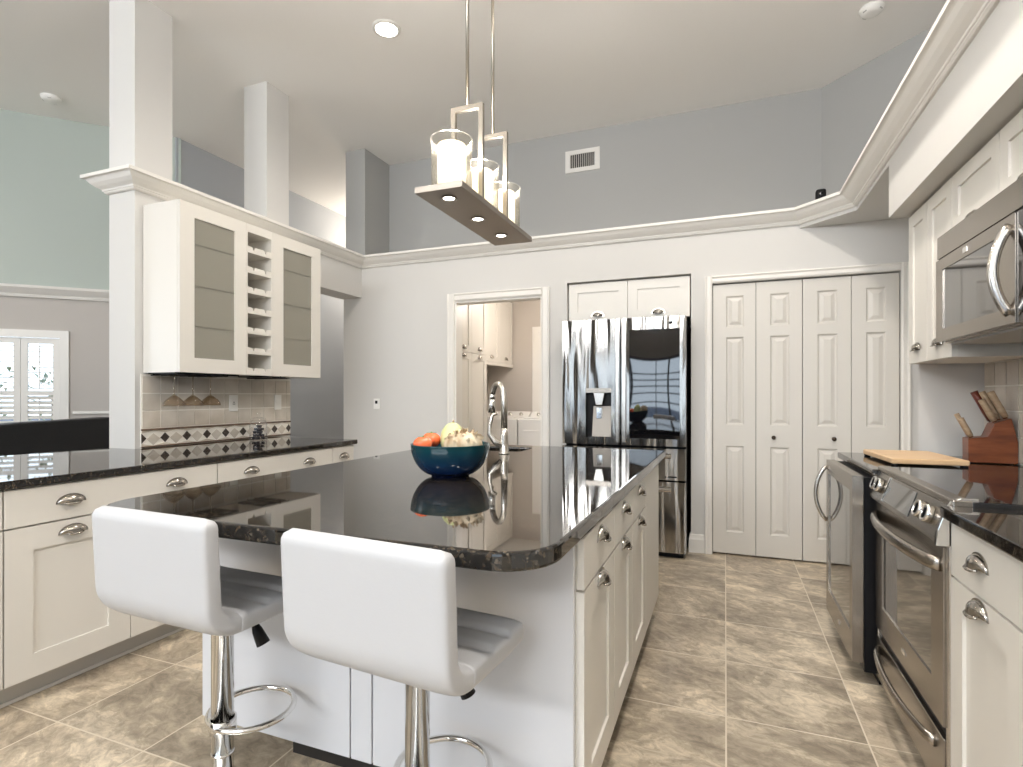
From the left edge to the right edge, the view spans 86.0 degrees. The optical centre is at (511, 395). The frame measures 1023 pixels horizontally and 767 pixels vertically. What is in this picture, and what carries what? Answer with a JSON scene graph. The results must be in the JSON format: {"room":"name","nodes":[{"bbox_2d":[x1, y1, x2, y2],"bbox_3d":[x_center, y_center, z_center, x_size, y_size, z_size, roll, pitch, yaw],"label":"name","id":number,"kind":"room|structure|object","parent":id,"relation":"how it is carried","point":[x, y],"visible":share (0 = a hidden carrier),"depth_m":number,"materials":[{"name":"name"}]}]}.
{"room":"kitchen","nodes":[
{"label":"kitchen","id":0,"kind":"room"},
{"bbox_2d":[0,109,180,418],"bbox_3d":[-5.397,-0.610,4.243,4.922,3.630,0.120,0,0,-24],"label":"wall","id":1,"kind":"structure","parent":0,"point":[54,223],"depth_m":4.82,"materials":[{"name":"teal paint"}]},
{"bbox_2d":[0,329,108,422],"bbox_3d":[-3.951,0.030,4.851,1.786,1.190,0.110,0,0,-24],"label":"window","id":2,"kind":"structure","parent":1,"relation":"in","point":[20,395],"depth_m":4.74,"materials":[{"name":"white paint"}]},
{"bbox_2d":[0,283,108,301],"bbox_3d":[-5.357,-0.892,4.152,4.922,0.095,0.080,0,0,-24],"label":"trim","id":3,"kind":"structure","parent":1,"relation":"attached to","point":[16,290],"depth_m":4.75,"materials":[{"name":"white paint"}]},
{"bbox_2d":[109,0,171,179],"bbox_3d":[-2.320,-1.875,3.441,0.230,1.100,0.240,0,0,21],"label":"wall column","id":4,"kind":"structure","parent":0,"point":[140,31],"depth_m":3.36,"materials":[{"name":"white paint"}]},
{"bbox_2d":[109,190,361,448],"bbox_3d":[-1.957,-0.060,4.352,0.244,2.530,2.202,0,0,21],"label":"wall","id":5,"kind":"structure","parent":0,"point":[338,279],"depth_m":3.40,"materials":[{"name":"grey paint"}]},
{"bbox_2d":[143,199,245,374],"bbox_3d":[-2.002,-0.645,3.497,0.309,1.015,0.480,0,0,21],"label":"upper cabinet","id":6,"kind":"object","parent":5,"relation":"attached to","point":[194,256],"visible":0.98,"depth_m":3.33,"materials":[{"name":"white paint"}]},
{"bbox_2d":[195,243,232,261],"bbox_3d":[-2.004,-0.919,3.497,0.286,0.009,0.448,0,0,21],"label":"shelf","id":7,"kind":"object","parent":6,"relation":"attached to","point":[203,253],"depth_m":3.59,"materials":[{"name":"clear glass"}]},
{"bbox_2d":[195,284,232,297],"bbox_3d":[-2.004,-0.669,3.497,0.286,0.009,0.448,0,0,21],"label":"shelf","id":8,"kind":"object","parent":6,"relation":"attached to","point":[200,291],"depth_m":3.58,"materials":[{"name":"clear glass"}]},
{"bbox_2d":[195,327,232,334],"bbox_3d":[-2.004,-0.419,3.497,0.286,0.009,0.448,0,0,21],"label":"shelf","id":9,"kind":"object","parent":6,"relation":"attached to","point":[198,330],"depth_m":3.56,"materials":[{"name":"clear glass"}]},
{"bbox_2d":[229,395,237,410],"bbox_3d":[-1.990,0.055,3.930,0.009,0.116,0.072,0,0,21],"label":"wall outlet","id":10,"kind":"object","parent":5,"relation":"attached to","point":[233,399],"visible":1,"depth_m":3.92,"materials":[{"name":"white plastic"}]},
{"bbox_2d":[232,398,235,407],"bbox_3d":[-1.988,0.055,3.929,0.002,0.068,0.034,0,0,21],"label":"socket","id":11,"kind":"object","parent":10,"relation":"attached to","point":[233,399],"depth_m":3.93,"materials":[{"name":"white plastic"}]},
{"bbox_2d":[239,223,272,375],"bbox_3d":[-1.873,-0.645,3.828,0.309,1.015,0.230,0,0,21],"label":"wine rack","id":12,"kind":"object","parent":5,"relation":"attached to","point":[259,241],"visible":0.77,"depth_m":3.87,"materials":[{"name":"white paint"}]},
{"bbox_2d":[248,246,270,261],"bbox_3d":[-1.869,-0.984,3.827,0.298,0.044,0.206,0,0,21],"label":"shelf","id":13,"kind":"object","parent":12,"relation":"attached to","point":[254,254],"depth_m":3.82,"materials":[{"name":"white paint"}]},
{"bbox_2d":[248,266,270,280],"bbox_3d":[-1.869,-0.847,3.827,0.298,0.044,0.206,0,0,21],"label":"shelf","id":14,"kind":"object","parent":12,"relation":"attached to","point":[254,274],"depth_m":3.81,"materials":[{"name":"white paint"}]},
{"bbox_2d":[248,286,270,299],"bbox_3d":[-1.869,-0.711,3.827,0.298,0.044,0.206,0,0,21],"label":"shelf","id":15,"kind":"object","parent":12,"relation":"attached to","point":[253,293],"depth_m":3.82,"materials":[{"name":"white paint"}]},
{"bbox_2d":[248,307,270,318],"bbox_3d":[-1.869,-0.575,3.827,0.298,0.044,0.206,0,0,21],"label":"shelf","id":16,"kind":"object","parent":12,"relation":"attached to","point":[253,313],"depth_m":3.82,"materials":[{"name":"white paint"}]},
{"bbox_2d":[248,327,270,337],"bbox_3d":[-1.869,-0.439,3.827,0.298,0.044,0.206,0,0,21],"label":"shelf","id":17,"kind":"object","parent":12,"relation":"attached to","point":[258,332],"depth_m":3.81,"materials":[{"name":"white paint"}]},
{"bbox_2d":[248,347,270,356],"bbox_3d":[-1.869,-0.302,3.827,0.298,0.044,0.206,0,0,21],"label":"shelf","id":18,"kind":"object","parent":12,"relation":"attached to","point":[252,351],"depth_m":3.82,"materials":[{"name":"white paint"}]},
{"bbox_2d":[248,368,270,374],"bbox_3d":[-1.869,-0.166,3.827,0.298,0.044,0.206,0,0,21],"label":"shelf","id":19,"kind":"object","parent":12,"relation":"attached to","point":[251,371],"depth_m":3.77,"materials":[{"name":"white paint"}]},
{"bbox_2d":[274,395,280,409],"bbox_3d":[-1.838,0.053,4.320,0.009,0.116,0.072,0,0,21],"label":"wall switch","id":20,"kind":"object","parent":5,"relation":"attached to","point":[277,398],"visible":1,"depth_m":4.31,"materials":[{"name":"white plastic"}]},
{"bbox_2d":[273,233,319,377],"bbox_3d":[-1.742,-0.645,4.165,0.309,1.015,0.491,0,0,21],"label":"upper cabinet","id":21,"kind":"object","parent":5,"relation":"attached to","point":[296,265],"visible":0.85,"depth_m":4.29,"materials":[{"name":"white paint"}]},
{"bbox_2d":[148,372,288,378],"bbox_3d":[-1.899,-0.129,3.680,0.310,0.018,0.880,0,0,21],"label":"stemware rack","id":22,"kind":"object","parent":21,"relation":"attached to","point":[180,374],"visible":0.96,"depth_m":3.49,"materials":[{"name":"black metal"}]},
{"bbox_2d":[283,303,309,312],"bbox_3d":[-1.744,-0.669,4.166,0.286,0.009,0.459,0,0,21],"label":"shelf","id":23,"kind":"object","parent":21,"relation":"attached to","point":[287,308],"depth_m":4.24,"materials":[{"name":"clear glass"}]},
{"bbox_2d":[283,337,309,343],"bbox_3d":[-1.744,-0.419,4.166,0.286,0.009,0.459,0,0,21],"label":"shelf","id":24,"kind":"object","parent":21,"relation":"attached to","point":[285,340],"depth_m":4.22,"materials":[{"name":"clear glass"}]},
{"bbox_2d":[283,268,310,281],"bbox_3d":[-1.744,-0.919,4.166,0.286,0.009,0.459,0,0,21],"label":"shelf","id":25,"kind":"object","parent":21,"relation":"attached to","point":[288,275],"depth_m":4.25,"materials":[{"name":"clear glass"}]},
{"bbox_2d":[175,137,345,438],"bbox_3d":[-2.414,-0.610,7.196,0.120,3.630,4.340,0,0,21],"label":"wall","id":26,"kind":"structure","parent":0,"point":[316,404],"depth_m":6.83,"materials":[{"name":"grey paint"}]},
{"bbox_2d":[244,81,288,225],"bbox_3d":[-1.953,-1.875,4.382,0.230,1.100,0.230,0,0,21],"label":"wall column","id":27,"kind":"structure","parent":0,"point":[266,107],"depth_m":4.29,"materials":[{"name":"white paint"}]},
{"bbox_2d":[346,149,388,254],"bbox_3d":[-1.469,-1.875,5.626,0.230,1.100,0.420,0,0,21],"label":"wall column","id":28,"kind":"structure","parent":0,"point":[367,175],"depth_m":5.46,"materials":[{"name":"grey paint"}]},
{"bbox_2d":[0,543,925,766],"bbox_3d":[-2.166,1.265,3.258,11.600,0.120,11.900,0,0,21],"label":"floor","id":29,"kind":"structure","parent":0,"point":[742,661],"depth_m":2.18,"materials":[{"name":"tile"}]},
{"bbox_2d":[0,491,2,690],"bbox_3d":[-2.486,0.778,1.869,0.970,0.853,0.758,0,0,21],"label":"base cabinet","id":30,"kind":"object","parent":29,"relation":"on","point":[1,533],"visible":1,"depth_m":2.04,"materials":[{"name":"white paint"}]},
{"bbox_2d":[0,436,356,490],"bbox_3d":[-2.143,0.336,2.860,1.080,0.032,2.876,0,0,21],"label":"countertop","id":31,"kind":"structure","parent":30,"relation":"on","point":[33,469],"depth_m":2.79,"materials":[{"name":"black stone"}]},
{"bbox_2d":[250,420,266,440],"bbox_3d":[-1.796,0.220,3.892,0.116,0.198,0.116,0,0,21],"label":"glass jar","id":32,"kind":"object","parent":31,"relation":"on","point":[259,428],"visible":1,"depth_m":3.88,"materials":[{"name":"glass"}]},
{"bbox_2d":[0,417,108,455],"bbox_3d":[-4.164,0.694,3.458,0.570,1.021,2.863,0,0,21],"label":"sofa","id":33,"kind":"object","parent":29,"relation":"on","point":[28,437],"visible":0.39,"depth_m":4.25,"materials":[{"name":"black leather"}]},
{"bbox_2d":[0,463,216,708],"bbox_3d":[-2.049,0.778,2.605,0.750,0.853,0.923,0,0,21],"label":"base cabinet","id":34,"kind":"object","parent":29,"relation":"on","point":[57,628],"visible":0.7,"depth_m":2.23,"materials":[{"name":"white paint"}]},
{"bbox_2d":[92,505,296,766],"bbox_3d":[-0.816,0.746,1.524,0.429,0.918,0.417,0,0,24],"label":"bar stool","id":35,"kind":"object","parent":29,"relation":"on","point":[164,568],"visible":0.93,"depth_m":1.36,"materials":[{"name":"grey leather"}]},
{"bbox_2d":[214,447,332,482],"bbox_3d":[-1.714,0.778,3.466,0.750,0.853,0.916,0,0,21],"label":"base cabinet","id":36,"kind":"object","parent":29,"relation":"on","point":[231,470],"visible":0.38,"depth_m":3.26,"materials":[{"name":"white paint"}]},
{"bbox_2d":[330,445,352,462],"bbox_3d":[-1.506,0.778,4.000,0.750,0.853,0.223,0,0,21],"label":"base cabinet","id":37,"kind":"object","parent":29,"relation":"on","point":[340,453],"visible":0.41,"depth_m":3.85,"materials":[{"name":"white paint"}]},
{"bbox_2d":[203,538,574,766],"bbox_3d":[-0.136,0.783,2.435,1.300,0.843,1.720,0,0,21],"label":"kitchen island","id":38,"kind":"object","parent":29,"relation":"on","point":[522,711],"visible":0.34,"depth_m":1.53,"materials":[{"name":"white wood"}]},
{"bbox_2d":[106,444,665,571],"bbox_3d":[-0.171,0.341,2.396,1.413,0.042,2.299,0,0,21],"label":"island countertop","id":39,"kind":"structure","parent":38,"relation":"on","point":[526,508],"depth_m":1.67,"materials":[{"name":"black stone"}]},
{"bbox_2d":[410,441,489,477],"bbox_3d":[-0.244,0.256,2.193,0.316,0.129,0.316,0,0,21],"label":"fruit bowl","id":40,"kind":"object","parent":39,"relation":"on","point":[438,461],"visible":0.89,"depth_m":2.07,"materials":[{"name":"blue ceramic"}]},
{"bbox_2d":[413,436,432,446],"bbox_3d":[-0.349,0.191,2.172,0.076,0.064,0.076,0,0,-34],"label":"tomato","id":41,"kind":"object","parent":40,"relation":"in","point":[420,441],"visible":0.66,"depth_m":2.14,"materials":[{"name":"orange food"}]},
{"bbox_2d":[423,432,439,446],"bbox_3d":[-0.329,0.181,2.253,0.078,0.066,0.078,0,0,-5],"label":"tomato","id":42,"kind":"object","parent":40,"relation":"in","point":[435,438],"visible":0.72,"depth_m":2.23,"materials":[{"name":"orange food"}]},
{"bbox_2d":[440,420,461,446],"bbox_3d":[-0.240,0.172,2.243,0.099,0.147,0.099,0,0,16],"label":"melon","id":43,"kind":"object","parent":40,"relation":"in","point":[449,428],"visible":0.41,"depth_m":2.21,"materials":[{"name":"yellow food"}]},
{"bbox_2d":[443,427,483,446],"bbox_3d":[-0.186,0.184,2.138,0.156,0.123,0.124,0,0,0],"label":"cauliflower","id":44,"kind":"object","parent":40,"relation":"in","point":[463,438],"visible":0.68,"depth_m":2.11,"materials":[{"name":"white food"}]},
{"bbox_2d":[487,381,509,453],"bbox_3d":[-0.094,0.119,3.043,0.110,0.401,0.177,0,0,-35],"label":"kitchen faucet","id":45,"kind":"object","parent":39,"relation":"on","point":[502,444],"visible":1,"depth_m":3.00,"materials":[{"name":"silver metal"}]},
{"bbox_2d":[281,528,523,766],"bbox_3d":[-0.220,0.746,1.267,0.428,0.918,0.417,0,0,27],"label":"bar stool","id":46,"kind":"object","parent":29,"relation":"on","point":[388,610],"visible":1,"depth_m":1.09,"materials":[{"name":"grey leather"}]},
{"bbox_2d":[462,304,486,441],"bbox_3d":[-0.655,0.005,5.588,0.615,2.400,0.740,0,0,21],"label":"tall cabinet","id":47,"kind":"object","parent":29,"relation":"on","point":[474,317],"visible":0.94,"depth_m":5.54,"materials":[{"name":"white paint"}]},
{"bbox_2d":[487,411,532,444],"bbox_3d":[-0.117,0.705,6.867,0.620,1.000,0.626,0,0,21],"label":"washing machine","id":48,"kind":"object","parent":29,"relation":"on","point":[512,416],"visible":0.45,"depth_m":6.56,"materials":[{"name":"white metal"}]},
{"bbox_2d":[518,412,539,445],"bbox_3d":[0.475,0.705,6.637,0.620,1.000,0.626,0,0,21],"label":"washing machine","id":49,"kind":"object","parent":29,"relation":"on","point":[528,427],"visible":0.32,"depth_m":6.42,"materials":[{"name":"white metal"}]},
{"bbox_2d":[575,508,613,766],"bbox_3d":[0.000,0.783,1.706,0.621,0.843,0.413,0,0,21],"label":"base cabinet","id":50,"kind":"object","parent":29,"relation":"on","point":[594,553],"visible":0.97,"depth_m":1.55,"materials":[{"name":"white paint"}]},
{"bbox_2d":[613,490,632,726],"bbox_3d":[0.143,0.783,2.073,0.621,0.843,0.372,0,0,21],"label":"base cabinet","id":51,"kind":"object","parent":29,"relation":"on","point":[623,547],"visible":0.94,"depth_m":1.95,"materials":[{"name":"white paint"}]},
{"bbox_2d":[563,315,690,557],"bbox_3d":[0.971,0.305,4.515,0.930,1.800,0.821,0,0,21],"label":"refrigerator","id":52,"kind":"object","parent":29,"relation":"on","point":[627,381],"visible":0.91,"depth_m":4.15,"materials":[{"name":"silver metal"}]},
{"bbox_2d":[631,476,646,672],"bbox_3d":[0.282,0.783,2.429,0.621,0.843,0.388,0,0,21],"label":"base cabinet","id":53,"kind":"object","parent":29,"relation":"on","point":[639,494],"visible":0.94,"depth_m":2.32,"materials":[{"name":"white paint"}]},
{"bbox_2d":[645,464,658,630],"bbox_3d":[0.433,0.783,2.859,0.591,0.843,0.518,0,0,21],"label":"base cabinet","id":54,"kind":"object","parent":29,"relation":"on","point":[652,479],"visible":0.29,"depth_m":2.74,"materials":[{"name":"white paint"}]},
{"bbox_2d":[814,459,881,684],"bbox_3d":[1.825,0.771,2.491,0.722,0.868,0.632,0,0,21],"label":"beverage cooler","id":55,"kind":"object","parent":29,"relation":"on","point":[850,532],"visible":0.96,"depth_m":2.34,"materials":[{"name":"silver metal"}]},
{"bbox_2d":[838,452,1022,476],"bbox_3d":[1.924,0.321,2.497,0.644,0.032,0.746,0,0,21],"label":"countertop","id":56,"kind":"structure","parent":55,"relation":"on","point":[869,465],"depth_m":2.39,"materials":[{"name":"black stone"}]},
{"bbox_2d":[863,449,969,467],"bbox_3d":[1.855,0.289,2.546,0.280,0.032,0.430,0,0,18],"label":"cutting board","id":57,"kind":"object","parent":56,"relation":"on","point":[895,457],"visible":1,"depth_m":2.42,"materials":[{"name":"brown wood"}]},
{"bbox_2d":[962,418,1017,464],"bbox_3d":[2.161,0.203,2.482,0.172,0.204,0.100,0,0,27],"label":"knife block","id":58,"kind":"object","parent":56,"relation":"on","point":[998,442],"visible":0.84,"depth_m":2.44,"materials":[{"name":"brown wood"}]},
{"bbox_2d":[954,413,966,435],"bbox_3d":[2.088,0.136,2.541,0.065,0.112,0.024,0,0,27],"label":"kitchen knife","id":59,"kind":"object","parent":58,"relation":"in","point":[957,415],"visible":0.33,"depth_m":2.54,"materials":[{"name":"grey wood"}]},
{"bbox_2d":[957,417,973,437],"bbox_3d":[2.067,0.146,2.500,0.060,0.095,0.028,0,0,27],"label":"kitchen knife","id":60,"kind":"object","parent":58,"relation":"in","point":[964,425],"visible":1,"depth_m":2.49,"materials":[{"name":"grey wood"}]},
{"bbox_2d":[970,390,990,421],"bbox_3d":[2.151,0.049,2.509,0.086,0.146,0.033,0,0,27],"label":"kitchen knife","id":61,"kind":"object","parent":58,"relation":"in","point":[976,396],"visible":0.53,"depth_m":2.50,"materials":[{"name":"red wood"}]},
{"bbox_2d":[978,398,996,422],"bbox_3d":[2.138,0.067,2.466,0.068,0.109,0.031,0,0,27],"label":"kitchen knife","id":62,"kind":"object","parent":58,"relation":"in","point":[982,402],"visible":1,"depth_m":2.46,"materials":[{"name":"grey wood"}]},
{"bbox_2d":[979,391,1000,419],"bbox_3d":[2.162,0.045,2.481,0.078,0.136,0.029,0,0,27],"label":"kitchen knife","id":63,"kind":"object","parent":58,"relation":"in","point":[983,394],"visible":0.79,"depth_m":2.47,"materials":[{"name":"grey wood"}]},
{"bbox_2d":[986,391,1008,418],"bbox_3d":[2.172,0.041,2.454,0.078,0.128,0.033,0,0,27],"label":"kitchen knife","id":64,"kind":"object","parent":58,"relation":"in","point":[992,395],"visible":1,"depth_m":2.44,"materials":[{"name":"grey wood"}]},
{"bbox_2d":[869,466,1022,766],"bbox_3d":[1.615,0.744,1.788,0.687,0.922,0.800,0,0,21],"label":"oven range","id":65,"kind":"object","parent":29,"relation":"on","point":[912,651],"visible":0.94,"depth_m":1.76,"materials":[{"name":"silver metal"}]},
{"bbox_2d":[951,523,1022,766],"bbox_3d":[1.378,0.771,1.118,0.658,0.868,0.618,0,0,21],"label":"base cabinet","id":66,"kind":"object","parent":29,"relation":"on","point":[987,582],"visible":1,"depth_m":1.32,"materials":[{"name":"white paint"}]},
{"bbox_2d":[940,506,1022,562],"bbox_3d":[1.266,0.321,0.822,0.654,0.032,1.250,0,0,21],"label":"countertop","id":67,"kind":"structure","parent":66,"relation":"on","point":[1002,529],"depth_m":1.32,"materials":[{"name":"black stone"}]},
{"bbox_2d":[0,0,946,216],"bbox_3d":[-2.166,-2.475,3.258,11.600,0.100,11.900,0,0,21],"label":"ceiling","id":68,"kind":"structure","parent":0,"point":[561,66],"depth_m":3.97,"materials":[{"name":"white paint"}]},
{"bbox_2d":[40,92,61,104],"bbox_3d":[-3.741,-2.406,4.461,0.140,0.038,0.140,0,0,21],"label":"smoke detector","id":69,"kind":"object","parent":68,"relation":"attached to","point":[50,98],"visible":1,"depth_m":4.43,"materials":[{"name":"white plastic"}]},
{"bbox_2d":[372,19,400,38],"bbox_3d":[-0.826,-2.419,3.627,0.190,0.012,0.190,0,0,21],"label":"recessed light","id":70,"kind":"object","parent":68,"relation":"in","point":[384,28],"visible":1,"depth_m":3.61,"materials":[{"name":"white paint"}]},
{"bbox_2d":[415,0,531,245],"bbox_3d":[-0.136,-1.603,2.473,0.206,1.642,0.800,0,0,21],"label":"pendant light","id":71,"kind":"object","parent":68,"relation":"hanging from","point":[486,212],"visible":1,"depth_m":2.31,"materials":[{"name":"silver metal"}]},
{"bbox_2d":[437,139,465,183],"bbox_3d":[-0.237,-0.901,2.180,0.114,0.181,0.114,0,0,21],"label":"diffuser","id":72,"kind":"object","parent":71,"relation":"attached to","point":[451,154],"depth_m":2.13,"materials":[{"name":"beige glass"}]},
{"bbox_2d":[468,167,492,204],"bbox_3d":[-0.138,-0.901,2.436,0.114,0.181,0.114,0,0,21],"label":"diffuser","id":73,"kind":"object","parent":71,"relation":"attached to","point":[488,173],"depth_m":2.39,"materials":[{"name":"beige glass"}]},
{"bbox_2d":[493,189,514,222],"bbox_3d":[-0.040,-0.901,2.688,0.114,0.181,0.114,0,0,21],"label":"diffuser","id":74,"kind":"object","parent":71,"relation":"attached to","point":[511,195],"depth_m":2.64,"materials":[{"name":"beige glass"}]},
{"bbox_2d":[859,0,884,19],"bbox_3d":[2.256,-2.406,3.436,0.140,0.038,0.140,0,0,21],"label":"smoke detector","id":75,"kind":"object","parent":68,"relation":"attached to","point":[872,9],"visible":1,"depth_m":3.41,"materials":[{"name":"white plastic"}]},
{"bbox_2d":[487,366,487,410],"bbox_3d":[-0.757,-0.015,6.351,0.120,2.440,2.152,0,0,21],"label":"wall","id":76,"kind":"structure","parent":0,"point":[487,366],"depth_m":7.31,"materials":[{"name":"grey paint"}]},
{"bbox_2d":[486,302,512,367],"bbox_3d":[-0.382,-0.790,6.620,0.375,0.850,1.370,0,0,21],"label":"upper cabinet","id":77,"kind":"object","parent":76,"relation":"attached to","point":[499,315],"visible":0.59,"depth_m":6.79,"materials":[{"name":"white paint"}]},
{"bbox_2d":[488,300,539,410],"bbox_3d":[0.466,-0.015,7.083,1.870,2.440,0.100,0,0,21],"label":"wall","id":78,"kind":"structure","parent":0,"point":[517,380],"depth_m":7.17,"materials":[{"name":"grey paint"}]},
{"bbox_2d":[532,327,539,411],"bbox_3d":[0.587,0.160,6.966,0.680,2.090,0.030,0,0,21],"label":"door","id":79,"kind":"structure","parent":78,"relation":"in","point":[535,330],"depth_m":7.06,"materials":[{"name":"white paint"}]},
{"bbox_2d":[344,218,918,550],"bbox_3d":[0.745,-0.060,4.546,5.110,2.530,0.120,0,0,21],"label":"wall","id":80,"kind":"structure","parent":0,"point":[395,335],"depth_m":4.62,"materials":[{"name":"grey paint"}]},
{"bbox_2d":[374,399,379,408],"bbox_3d":[-1.297,0.080,5.269,0.068,0.100,0.014,0,0,21],"label":"wall switch","id":81,"kind":"object","parent":80,"relation":"attached to","point":[376,401],"visible":1,"depth_m":5.26,"materials":[{"name":"white plastic"}]},
{"bbox_2d":[447,286,549,445],"bbox_3d":[-0.131,0.142,4.810,0.971,2.125,0.024,0,0,21],"label":"doorway","id":82,"kind":"structure","parent":80,"relation":"in","point":[544,292],"depth_m":4.75,"materials":[{"name":"white paint"}]},
{"bbox_2d":[455,296,541,445],"bbox_3d":[-0.105,0.177,4.877,0.831,2.055,0.120,0,0,21],"label":"door frame","id":83,"kind":"structure","parent":80,"relation":"attached to","point":[458,305],"depth_m":4.97,"materials":[{"name":"white paint"}]},
{"bbox_2d":[569,276,690,324],"bbox_3d":[1.031,-0.774,4.687,0.972,0.318,0.600,0,0,21],"label":"upper cabinet","id":84,"kind":"object","parent":80,"relation":"attached to","point":[670,296],"visible":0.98,"depth_m":4.42,"materials":[{"name":"white paint"}]},
{"bbox_2d":[689,532,704,553],"bbox_3d":[1.435,1.135,4.248,0.114,0.140,0.096,0,0,21],"label":"baseboard","id":85,"kind":"structure","parent":80,"relation":"attached to","point":[696,541],"depth_m":4.20,"materials":[{"name":"white paint"}]},
{"bbox_2d":[713,279,801,559],"bbox_3d":[1.820,0.175,4.079,0.604,2.031,0.064,0,0,21],"label":"door","id":86,"kind":"structure","parent":80,"relation":"in","point":[757,326],"depth_m":4.07,"materials":[{"name":"grey paint"}]},
{"bbox_2d":[705,262,910,553],"bbox_3d":[2.086,0.150,3.947,1.316,2.110,0.024,0,0,21],"label":"trim","id":87,"kind":"structure","parent":80,"relation":"attached to","point":[903,267],"depth_m":4.00,"materials":[{"name":"white paint"}]},
{"bbox_2d":[802,273,898,562],"bbox_3d":[2.379,0.175,3.861,0.586,2.031,0.064,0,0,21],"label":"door","id":88,"kind":"structure","parent":80,"relation":"in","point":[850,324],"depth_m":3.87,"materials":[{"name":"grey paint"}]},
{"bbox_3d":[0.966,-1.300,4.811,4.890,0.050,0.532,0,0,21],"label":"trim ledge","id":89,"kind":"object","parent":80,"relation":"attached to","visible":0},
{"bbox_2d":[815,189,825,199],"bbox_3d":[2.291,-1.425,4.064,0.068,0.200,0.063,0,0,21],"label":"security camera","id":90,"kind":"object","parent":89,"relation":"on","point":[819,193],"visible":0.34,"depth_m":4.04,"materials":[{"name":"black plastic"}]},
{"bbox_2d":[389,27,931,251],"bbox_3d":[-0.624,-1.875,1.016,4.700,1.100,8.640,0,0,21],"label":"wall","id":91,"kind":"structure","parent":0,"point":[770,153],"depth_m":4.70,"materials":[{"name":"grey paint"}]},
{"bbox_2d":[80,0,999,268],"bbox_3d":[-1.146,-1.282,0.954,4.429,0.099,7.947,0,0,21],"label":"crown molding","id":92,"kind":"structure","parent":91,"relation":"attached to","point":[958,22],"depth_m":3.52,"materials":[{"name":"white paint"}]},
{"bbox_2d":[565,146,599,173],"bbox_3d":[0.648,-2.152,5.021,0.320,0.200,0.012,0,0,21],"label":"air vent","id":93,"kind":"object","parent":91,"relation":"in","point":[587,159],"visible":1,"depth_m":5.02,"materials":[{"name":"white metal"}]},
{"bbox_2d":[799,161,910,227],"bbox_3d":[2.318,-1.266,3.308,0.920,0.118,1.047,0,0,21],"label":"ceiling","id":94,"kind":"structure","parent":0,"point":[874,206],"depth_m":3.60,"materials":[{"name":"grey paint"}]},
{"bbox_2d":[919,363,984,455],"bbox_3d":[2.593,0.000,3.201,0.389,2.410,1.169,0,0,35],"label":"wall","id":95,"kind":"structure","parent":0,"point":[945,390],"depth_m":2.79,"materials":[{"name":"grey paint"}]},
{"bbox_2d":[909,177,1022,363],"bbox_3d":[2.086,-0.542,2.517,0.353,0.762,0.578,0,0,21],"label":"upper cabinet","id":96,"kind":"object","parent":95,"relation":"attached to","point":[933,219],"visible":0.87,"depth_m":2.55,"materials":[{"name":"white paint"}]},
{"bbox_2d":[889,0,1022,217],"bbox_3d":[0.989,-1.127,-0.492,0.600,0.395,7.000,0,0,21],"label":"wall","id":97,"kind":"structure","parent":0,"point":[982,93],"depth_m":1.99,"materials":[{"name":"grey paint"}]},
{"bbox_3d":[1.147,0.138,-0.554,0.120,2.135,7.000,0,0,21],"label":"wall","id":98,"kind":"structure","parent":0,"visible":0},
{"bbox_2d":[952,109,1022,227],"bbox_3d":[1.834,-0.793,1.867,0.353,0.260,0.808,0,0,21],"label":"upper cabinet","id":99,"kind":"object","parent":98,"relation":"attached to","point":[999,163],"visible":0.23,"depth_m":1.98,"materials":[{"name":"white paint"}]},
{"bbox_2d":[936,176,1022,344],"bbox_3d":[1.789,-0.437,1.889,0.422,0.452,0.812,0,0,21],"label":"microwave","id":100,"kind":"object","parent":99,"relation":"attached to","point":[979,267],"visible":1,"depth_m":1.91,"materials":[{"name":"silver metal"}]},
{"bbox_2d":[984,358,1022,465],"bbox_3d":[1.848,0.072,1.426,0.010,0.466,2.798,0,0,21],"label":"backsplash","id":101,"kind":"structure","parent":98,"relation":"attached to","point":[1005,378],"depth_m":2.48,"materials":[{"name":"tile"}]},
{"bbox_3d":[0.000,1.455,0.000,80.000,0.100,80.000,0,0,21],"label":"floor","id":102,"kind":"structure","parent":0,"visible":0},
{"bbox_2d":[0,365,52,419],"bbox_3d":[-5.550,0.519,6.685,1.079,1.772,1.137,0,0,21],"label":"shrub","id":103,"kind":"object","parent":102,"relation":"on","point":[8,368],"visible":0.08,"depth_m":6.49,"materials":[{"name":"green plant"}]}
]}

